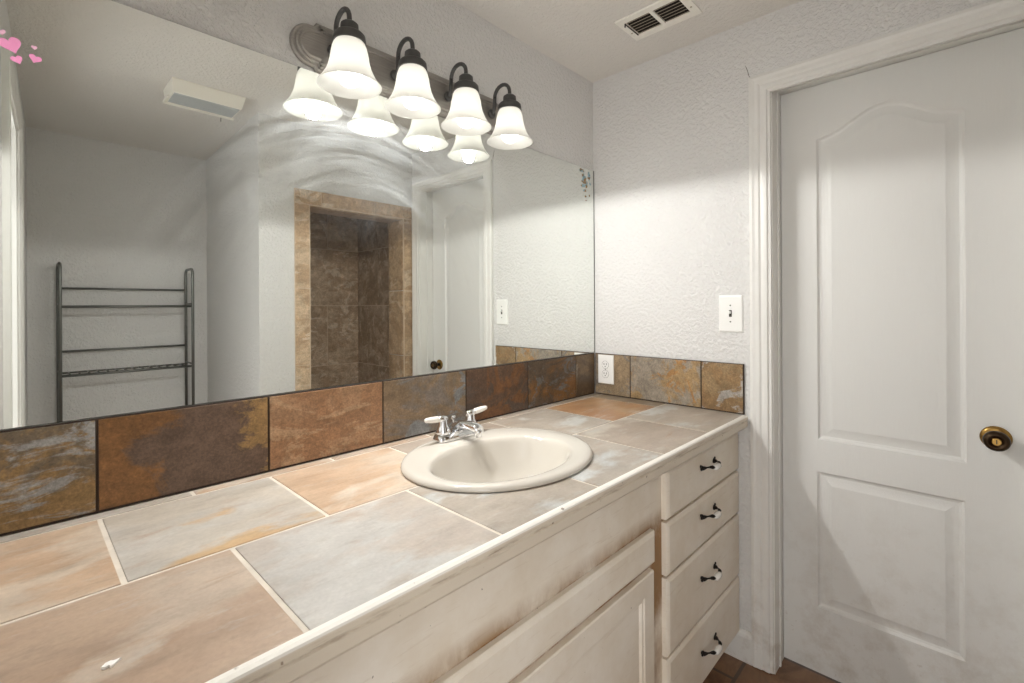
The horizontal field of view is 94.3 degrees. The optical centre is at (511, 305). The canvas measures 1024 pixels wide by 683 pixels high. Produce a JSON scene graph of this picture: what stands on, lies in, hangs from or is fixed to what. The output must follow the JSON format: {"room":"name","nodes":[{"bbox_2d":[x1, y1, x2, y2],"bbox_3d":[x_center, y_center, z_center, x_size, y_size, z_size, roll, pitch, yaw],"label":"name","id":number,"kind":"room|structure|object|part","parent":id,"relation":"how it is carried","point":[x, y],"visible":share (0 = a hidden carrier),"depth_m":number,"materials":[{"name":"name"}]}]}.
{"room":"bathroom","nodes":[
{"label":"bathroom","id":0,"kind":"room"},
{"bbox_2d":[0,0,593,430],"bbox_3d":[-0.345,0.139,1.497,0.100,2.316,2.220,0,0,44],"label":"wall","id":1,"kind":"structure","parent":0,"point":[556,102],"depth_m":1.55,"materials":[{"name":"paint"}]},
{"bbox_2d":[0,353,594,535],"bbox_3d":[-0.276,0.309,1.487,0.012,0.183,1.876,0,0,44],"label":"backsplash","id":2,"kind":"structure","parent":1,"relation":"attached to","point":[52,473],"depth_m":1.09,"materials":[{"name":"tile"}]},
{"bbox_2d":[0,0,594,429],"bbox_3d":[-0.277,-0.199,1.492,0.006,0.829,1.887,0,0,44],"label":"mirror","id":3,"kind":"object","parent":1,"relation":"attached to","point":[188,217],"visible":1,"depth_m":1.10,"materials":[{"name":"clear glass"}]},
{"bbox_2d":[0,37,20,53],"bbox_3d":[-0.895,-0.466,0.845,0.001,0.029,0.029,0,0,44],"label":"sticker","id":4,"kind":"object","parent":3,"relation":"attached to","point":[13,44],"visible":1,"depth_m":0.85,"materials":[{"name":"pink paper"}]},
{"bbox_2d":[10,56,21,63],"bbox_3d":[-0.889,-0.443,0.851,0.001,0.015,0.015,0,0,44],"label":"sticker","id":5,"kind":"object","parent":3,"relation":"attached to","point":[18,59],"visible":1,"depth_m":0.85,"materials":[{"name":"pink paper"}]},
{"bbox_2d":[29,54,41,62],"bbox_3d":[-0.872,-0.452,0.869,0.001,0.016,0.017,0,0,44],"label":"sticker","id":6,"kind":"object","parent":3,"relation":"attached to","point":[33,57],"visible":1,"depth_m":0.87,"materials":[{"name":"pink paper"}]},
{"bbox_2d":[289,6,532,149],"bbox_3d":[-0.224,-0.662,1.417,0.191,0.214,0.784,0,0,44],"label":"vanity light","id":7,"kind":"object","parent":1,"relation":"attached to","point":[347,67],"visible":1,"depth_m":1.33,"materials":[{"name":"white glass"}]},
{"bbox_3d":[-0.442,-0.715,1.229,0.100,0.107,0.032,0,0,44],"label":"arm","id":8,"kind":"part","parent":7,"relation":"part of","materials":[{"name":"brown metal"}]},
{"bbox_3d":[-0.410,-0.611,1.198,0.157,0.113,0.157,0,0,44],"label":"lamp shade","id":9,"kind":"part","parent":7,"relation":"part of","materials":[{"name":"white glass"}]},
{"bbox_3d":[-0.410,-0.607,1.198,0.062,0.106,0.062,0,0,44],"label":"bulb","id":10,"kind":"part","parent":7,"relation":"part of","materials":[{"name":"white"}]},
{"bbox_3d":[-0.283,-0.678,1.475,0.026,0.128,0.784,0,0,44],"label":"plate","id":11,"kind":"part","parent":7,"relation":"part of","materials":[{"name":"grey metal"}]},
{"bbox_3d":[-0.311,-0.715,1.365,0.100,0.107,0.032,0,0,44],"label":"arm","id":12,"kind":"part","parent":7,"relation":"part of","materials":[{"name":"brown metal"}]},
{"bbox_3d":[-0.279,-0.612,1.335,0.157,0.113,0.157,0,0,44],"label":"lamp shade","id":13,"kind":"part","parent":7,"relation":"part of","materials":[{"name":"white glass"}]},
{"bbox_3d":[-0.279,-0.608,1.335,0.062,0.106,0.062,0,0,44],"label":"bulb","id":14,"kind":"part","parent":7,"relation":"part of","materials":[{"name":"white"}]},
{"bbox_3d":[-0.175,-0.716,1.507,0.100,0.107,0.032,0,0,44],"label":"arm","id":15,"kind":"part","parent":7,"relation":"part of","materials":[{"name":"brown metal"}]},
{"bbox_3d":[-0.143,-0.613,1.477,0.157,0.113,0.157,0,0,44],"label":"lamp shade","id":16,"kind":"part","parent":7,"relation":"part of","materials":[{"name":"white glass"}]},
{"bbox_3d":[-0.143,-0.609,1.477,0.062,0.106,0.062,0,0,44],"label":"bulb","id":17,"kind":"part","parent":7,"relation":"part of","materials":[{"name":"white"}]},
{"bbox_3d":[-0.040,-0.717,1.648,0.100,0.107,0.032,0,0,44],"label":"arm","id":18,"kind":"part","parent":7,"relation":"part of","materials":[{"name":"brown metal"}]},
{"bbox_3d":[-0.008,-0.614,1.618,0.157,0.113,0.157,0,0,44],"label":"lamp shade","id":19,"kind":"part","parent":7,"relation":"part of","materials":[{"name":"white glass"}]},
{"bbox_3d":[-0.008,-0.610,1.618,0.062,0.106,0.062,0,0,44],"label":"bulb","id":20,"kind":"part","parent":7,"relation":"part of","materials":[{"name":"white glass"}]},
{"bbox_2d":[453,0,801,82],"bbox_3d":[0.703,-1.055,0.610,2.850,0.060,2.400,0,0,44],"label":"ceiling","id":21,"kind":"structure","parent":0,"point":[583,36],"depth_m":1.74,"materials":[{"name":"paint"}]},
{"bbox_2d":[615,0,701,40],"bbox_3d":[0.514,-1.014,1.677,0.252,0.020,0.160,0,0,44],"label":"ceiling vent","id":22,"kind":"object","parent":21,"relation":"in","point":[655,17],"visible":1,"depth_m":1.68,"materials":[{"name":"metal"}]},
{"bbox_2d":[703,653,840,682],"bbox_3d":[0.543,1.321,0.429,2.850,0.060,2.900,0,0,44],"label":"floor","id":23,"kind":"structure","parent":0,"point":[728,669],"depth_m":1.66,"materials":[{"name":"brown tile"}]},
{"bbox_2d":[293,433,738,682],"bbox_3d":[-0.023,0.868,1.256,0.652,0.853,1.880,0,0,44],"label":"vanity cabinet","id":24,"kind":"object","parent":23,"relation":"on","point":[643,588],"visible":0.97,"depth_m":1.11,"materials":[{"name":"paint"}]},
{"bbox_2d":[0,393,747,682],"bbox_3d":[-0.035,0.419,1.264,0.667,0.045,1.887,0,0,44],"label":"countertop","id":25,"kind":"structure","parent":24,"relation":"on","point":[274,576],"depth_m":0.77,"materials":[{"name":"tile"}]},
{"bbox_2d":[101,657,120,669],"bbox_3d":[-0.449,0.400,0.531,0.011,0.003,0.015,0,0,-1],"label":"chip","id":26,"kind":"object","parent":25,"relation":"on","point":[111,663],"visible":1,"depth_m":0.53,"materials":[{"name":"white"}]},
{"bbox_2d":[400,428,592,492],"bbox_3d":[-0.031,0.459,1.259,0.457,0.149,0.538,0,0,44],"label":"sink","id":27,"kind":"object","parent":25,"relation":"in","point":[502,459],"visible":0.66,"depth_m":1.32,"materials":[{"name":"beige ceramic"}]},
{"bbox_2d":[424,406,486,442],"bbox_3d":[-0.134,0.347,1.371,0.130,0.075,0.236,0,0,44],"label":"faucet","id":28,"kind":"object","parent":27,"relation":"on","point":[460,429],"visible":1,"depth_m":1.35,"materials":[{"name":"silver metal"}]},
{"bbox_3d":[-0.223,0.321,1.331,0.019,0.020,0.055,0,0,44],"label":"lever","id":29,"kind":"part","parent":28,"relation":"part of","materials":[{"name":"white plastic"}]},
{"bbox_3d":[-0.198,0.345,1.360,0.043,0.040,0.043,0,0,44],"label":"handle","id":30,"kind":"part","parent":28,"relation":"part of","materials":[{"name":"silver metal"}]},
{"bbox_2d":[439,416,447,421],"bbox_3d":[-0.199,0.323,1.360,0.019,0.020,0.035,0,0,44],"label":"handle","id":31,"kind":"object","parent":28,"relation":"attached to","point":[441,418],"depth_m":1.35,"materials":[{"name":"silver metal"}]},
{"bbox_3d":[-0.130,0.355,1.367,0.112,0.051,0.044,0,0,44],"label":"spout","id":32,"kind":"part","parent":28,"relation":"part of","materials":[{"name":"silver metal"}]},
{"bbox_2d":[465,409,475,416],"bbox_3d":[-0.125,0.323,1.436,0.019,0.020,0.035,0,0,44],"label":"handle","id":33,"kind":"object","parent":28,"relation":"attached to","point":[470,413],"depth_m":1.43,"materials":[{"name":"silver metal"}]},
{"bbox_3d":[-0.126,0.345,1.435,0.043,0.040,0.043,0,0,44],"label":"handle","id":34,"kind":"part","parent":28,"relation":"part of","materials":[{"name":"silver metal"}]},
{"bbox_3d":[-0.099,0.320,1.463,0.018,0.020,0.055,0,0,44],"label":"lever","id":35,"kind":"part","parent":28,"relation":"part of","materials":[{"name":"white plastic"}]},
{"bbox_3d":[-0.049,0.521,0.848,0.007,0.157,1.206,0,0,44],"label":"apron panel","id":36,"kind":"part","parent":24,"relation":"part of","materials":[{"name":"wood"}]},
{"bbox_3d":[0.162,0.820,1.078,0.018,0.758,1.880,0,0,44],"label":"frame","id":37,"kind":"part","parent":24,"relation":"part of","materials":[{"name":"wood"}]},
{"bbox_3d":[0.176,0.938,1.068,0.016,0.460,0.580,0,0,44],"label":"door","id":38,"kind":"part","parent":24,"relation":"part of","materials":[{"name":"paint"}]},
{"bbox_3d":[0.627,0.680,1.536,0.020,0.149,0.574,0,0,44],"label":"drawer","id":39,"kind":"part","parent":24,"relation":"part of","materials":[{"name":"paint"}]},
{"bbox_3d":[0.626,0.528,1.536,0.020,0.139,0.574,0,0,44],"label":"drawer","id":40,"kind":"part","parent":24,"relation":"part of","materials":[{"name":"paint"}]},
{"bbox_3d":[0.629,1.090,1.536,0.020,0.201,0.574,0,0,44],"label":"drawer","id":41,"kind":"part","parent":24,"relation":"part of","materials":[{"name":"paint"}]},
{"bbox_3d":[0.628,0.872,1.536,0.020,0.219,0.574,0,0,44],"label":"drawer","id":42,"kind":"part","parent":24,"relation":"part of","materials":[{"name":"paint"}]},
{"bbox_3d":[0.640,0.659,1.512,0.033,0.020,0.124,0,0,44],"label":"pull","id":43,"kind":"part","parent":24,"relation":"part of","materials":[{"name":"black metal"}]},
{"bbox_3d":[0.639,0.506,1.512,0.033,0.020,0.124,0,0,44],"label":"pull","id":44,"kind":"part","parent":24,"relation":"part of","materials":[{"name":"black metal"}]},
{"bbox_3d":[0.641,0.853,1.512,0.033,0.020,0.124,0,0,44],"label":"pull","id":45,"kind":"part","parent":24,"relation":"part of","materials":[{"name":"black metal"}]},
{"bbox_3d":[0.642,1.086,1.512,0.033,0.020,0.124,0,0,44],"label":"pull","id":46,"kind":"part","parent":24,"relation":"part of","materials":[{"name":"black metal"}]},
{"bbox_2d":[593,0,992,631],"bbox_3d":[0.948,0.131,1.724,1.452,2.316,0.142,0,0,44],"label":"wall","id":47,"kind":"structure","parent":0,"point":[671,130],"depth_m":1.85,"materials":[{"name":"paint"}]},
{"bbox_2d":[595,353,744,414],"bbox_3d":[0.612,0.304,1.943,0.638,0.183,0.012,0,0,44],"label":"backsplash","id":48,"kind":"structure","parent":47,"relation":"attached to","point":[717,386],"depth_m":1.88,"materials":[{"name":"tile"}]},
{"bbox_2d":[598,354,613,384],"bbox_3d":[0.417,0.282,2.115,0.080,0.128,0.009,0,0,44],"label":"electrical outlet","id":49,"kind":"object","parent":48,"relation":"attached to","point":[605,362],"visible":1,"depth_m":2.11,"materials":[{"name":"white plastic"}]},
{"bbox_2d":[602,370,608,377],"bbox_3d":[0.416,0.302,2.113,0.033,0.033,0.002,0,0,44],"label":"receptacle","id":50,"kind":"object","parent":49,"relation":"attached to","point":[605,373],"depth_m":2.11,"materials":[{"name":"grey plastic"}]},
{"bbox_2d":[602,361,608,368],"bbox_3d":[0.415,0.262,2.113,0.035,0.035,0.003,0,0,44],"label":"receptacle","id":51,"kind":"object","parent":49,"relation":"attached to","point":[605,364],"depth_m":2.11,"materials":[{"name":"grey plastic"}]},
{"bbox_2d":[719,295,742,331],"bbox_3d":[0.805,0.028,1.752,0.084,0.136,0.018,0,0,44],"label":"wall switch","id":52,"kind":"object","parent":47,"relation":"attached to","point":[730,306],"visible":1,"depth_m":1.75,"materials":[{"name":"white plastic"}]},
{"bbox_2d":[724,627,751,665],"bbox_3d":[0.814,1.234,1.754,0.138,0.112,0.013,0,0,44],"label":"baseboard","id":53,"kind":"structure","parent":47,"relation":"attached to","point":[740,647],"depth_m":1.73,"materials":[{"name":"paint"}]},
{"bbox_2d":[748,0,1023,673],"bbox_3d":[1.179,0.235,1.490,0.760,2.106,0.158,0,0,44],"label":"door frame","id":54,"kind":"structure","parent":47,"relation":"attached to","point":[995,13],"depth_m":1.67,"materials":[{"name":"paint"}]},
{"bbox_2d":[781,28,1023,682],"bbox_3d":[1.197,0.254,1.509,0.612,2.047,0.096,0,0,44],"label":"door","id":55,"kind":"structure","parent":47,"relation":"in","point":[902,183],"depth_m":1.49,"materials":[{"name":"paint"}]},
{"bbox_3d":[1.376,0.376,1.350,0.067,0.067,0.010,0,0,44],"label":"knob","id":56,"kind":"part","parent":55,"relation":"part of","materials":[{"name":"gold metal"}]}
]}

